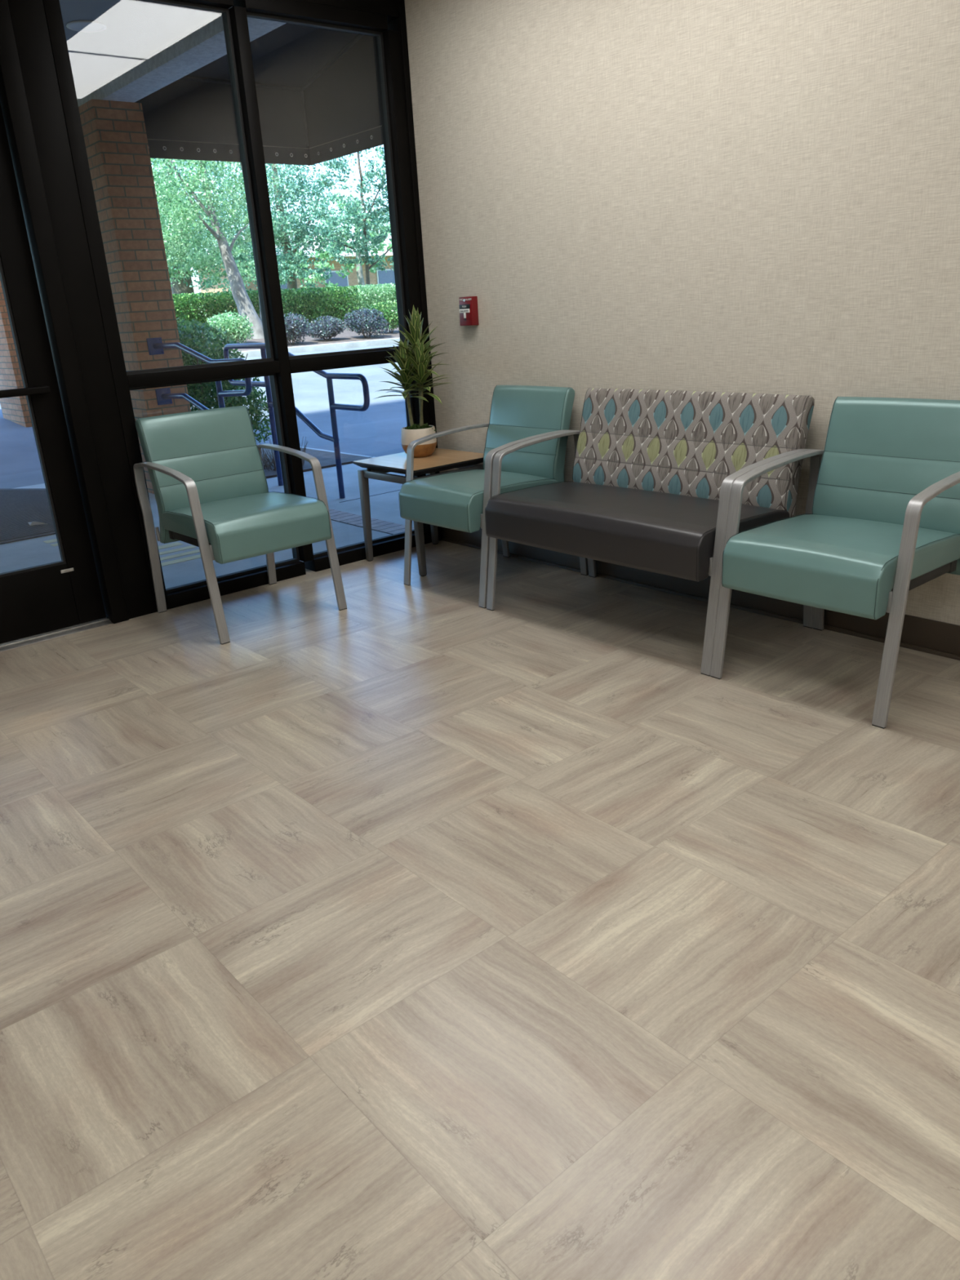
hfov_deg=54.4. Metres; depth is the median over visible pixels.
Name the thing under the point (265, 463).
dry brush
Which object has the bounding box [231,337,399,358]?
curb
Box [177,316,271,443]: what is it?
bush
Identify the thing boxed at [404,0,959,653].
wall
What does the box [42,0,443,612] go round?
window
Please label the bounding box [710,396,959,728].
armchair
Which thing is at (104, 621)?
threshold
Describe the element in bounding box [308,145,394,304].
tree
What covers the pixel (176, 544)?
grate
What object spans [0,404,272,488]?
lot
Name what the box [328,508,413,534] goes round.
ground strip
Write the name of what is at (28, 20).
trim
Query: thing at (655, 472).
loveseat
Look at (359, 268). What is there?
tree
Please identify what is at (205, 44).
beam
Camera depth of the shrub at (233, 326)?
18.90 m
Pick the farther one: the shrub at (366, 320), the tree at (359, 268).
the tree at (359, 268)
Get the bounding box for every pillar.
[0,280,32,426]
[78,98,191,493]
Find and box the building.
[198,234,395,316]
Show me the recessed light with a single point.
(77, 25)
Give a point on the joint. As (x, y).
(371, 456)
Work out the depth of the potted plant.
4.46 m
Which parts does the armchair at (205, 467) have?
leg, armrest, seat frame, backrest, leg, seat, leg, armrest, leg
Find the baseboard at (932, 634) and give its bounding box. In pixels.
[442,527,959,655]
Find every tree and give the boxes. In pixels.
[150,158,256,288]
[151,158,294,338]
[151,158,312,313]
[226,154,365,288]
[294,191,392,306]
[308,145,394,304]
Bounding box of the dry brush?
[256,436,307,471]
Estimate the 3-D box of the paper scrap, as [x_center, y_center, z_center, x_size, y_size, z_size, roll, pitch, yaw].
[-2.968,-0.779,6.234,0.197,0.023,0.045,7,22,26]
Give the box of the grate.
[43,538,200,566]
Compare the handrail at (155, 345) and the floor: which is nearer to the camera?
the floor
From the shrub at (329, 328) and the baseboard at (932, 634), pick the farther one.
the shrub at (329, 328)
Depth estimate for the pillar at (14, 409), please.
10.85 m
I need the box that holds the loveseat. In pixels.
[484,388,820,675]
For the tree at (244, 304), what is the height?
6.410 m
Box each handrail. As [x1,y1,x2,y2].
[146,337,251,409]
[223,342,369,498]
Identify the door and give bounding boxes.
[0,102,106,644]
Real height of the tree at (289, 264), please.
5.998 m
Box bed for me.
[180,315,399,352]
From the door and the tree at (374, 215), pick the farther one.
the tree at (374, 215)
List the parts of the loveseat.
leg, armrest, leg, seat, backrest, leg, armrest, leg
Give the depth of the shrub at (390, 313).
20.94 m
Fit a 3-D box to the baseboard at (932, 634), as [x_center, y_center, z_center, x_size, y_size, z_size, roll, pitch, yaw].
[2.132,0.192,2.444,0.011,0.100,7.200,-19,25,-37]
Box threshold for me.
[0,617,112,651]
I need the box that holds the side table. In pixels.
[352,448,489,576]
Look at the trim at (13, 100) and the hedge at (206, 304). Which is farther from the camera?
the hedge at (206, 304)
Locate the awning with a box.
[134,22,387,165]
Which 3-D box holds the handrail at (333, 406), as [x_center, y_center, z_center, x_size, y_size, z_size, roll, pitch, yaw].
[-1.342,-1.609,6.775,0.039,1.049,1.958,-19,25,-37]
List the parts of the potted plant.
stem, pot, pot, stem, stem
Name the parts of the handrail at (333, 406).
post, rail, rail, post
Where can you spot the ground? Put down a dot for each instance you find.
(33, 552)
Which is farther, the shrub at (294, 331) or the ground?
the shrub at (294, 331)
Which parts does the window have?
sill, sill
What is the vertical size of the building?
3.600 m
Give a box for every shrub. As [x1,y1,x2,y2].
[206,310,253,342]
[284,312,312,345]
[306,315,346,340]
[343,306,389,337]
[367,299,399,333]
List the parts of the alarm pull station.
push plate, pull handle, recess plate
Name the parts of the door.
rail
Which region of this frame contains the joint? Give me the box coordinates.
[338,456,399,502]
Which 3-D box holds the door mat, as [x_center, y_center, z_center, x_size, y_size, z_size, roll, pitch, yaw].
[-4.208,-0.694,6.271,3.020,0.012,2.350,-19,25,-37]
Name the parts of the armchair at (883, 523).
leg, armrest, leg, seat, backrest, leg, seat frame, armrest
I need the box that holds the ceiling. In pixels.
[58,0,220,98]
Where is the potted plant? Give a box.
[373,304,452,457]
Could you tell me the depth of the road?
11.82 m
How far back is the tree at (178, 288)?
34.64 m
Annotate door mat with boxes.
[0,488,55,544]
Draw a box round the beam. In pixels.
[76,6,285,106]
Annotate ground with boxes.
[0,446,413,588]
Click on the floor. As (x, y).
(418, 931)
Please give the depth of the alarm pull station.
4.41 m
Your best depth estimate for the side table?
4.49 m
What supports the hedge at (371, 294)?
on the bed
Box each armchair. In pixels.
[133,404,346,644]
[398,385,588,608]
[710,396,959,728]
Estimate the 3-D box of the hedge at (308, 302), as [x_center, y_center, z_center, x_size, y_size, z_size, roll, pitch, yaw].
[-4.130,-8.262,23.204,2.264,0.971,0.972,-19,25,-37]
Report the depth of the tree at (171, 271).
23.27 m
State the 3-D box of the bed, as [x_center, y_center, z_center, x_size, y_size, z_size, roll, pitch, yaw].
[2.735,-9.402,27.382,32.300,1.046,6.420,-19,25,-37]
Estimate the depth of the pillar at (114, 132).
6.57 m
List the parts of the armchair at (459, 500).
leg, armrest, seat, leg, leg, backrest, armrest, leg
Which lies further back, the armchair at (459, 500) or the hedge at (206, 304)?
the hedge at (206, 304)
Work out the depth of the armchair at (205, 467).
3.89 m
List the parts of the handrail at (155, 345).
mounting plate, mounting plate, rail, post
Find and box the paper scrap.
[27,521,47,525]
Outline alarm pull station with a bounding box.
[458,296,479,325]
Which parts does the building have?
pane, pane, pane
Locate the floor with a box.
[0,540,959,1279]
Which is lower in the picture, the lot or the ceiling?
the lot
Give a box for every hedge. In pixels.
[172,289,259,332]
[280,285,360,325]
[346,282,396,311]
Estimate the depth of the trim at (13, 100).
3.60 m
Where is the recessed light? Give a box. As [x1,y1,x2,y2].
[66,20,106,31]
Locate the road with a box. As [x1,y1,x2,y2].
[191,343,407,457]
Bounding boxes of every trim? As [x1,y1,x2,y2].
[0,0,128,623]
[7,0,155,618]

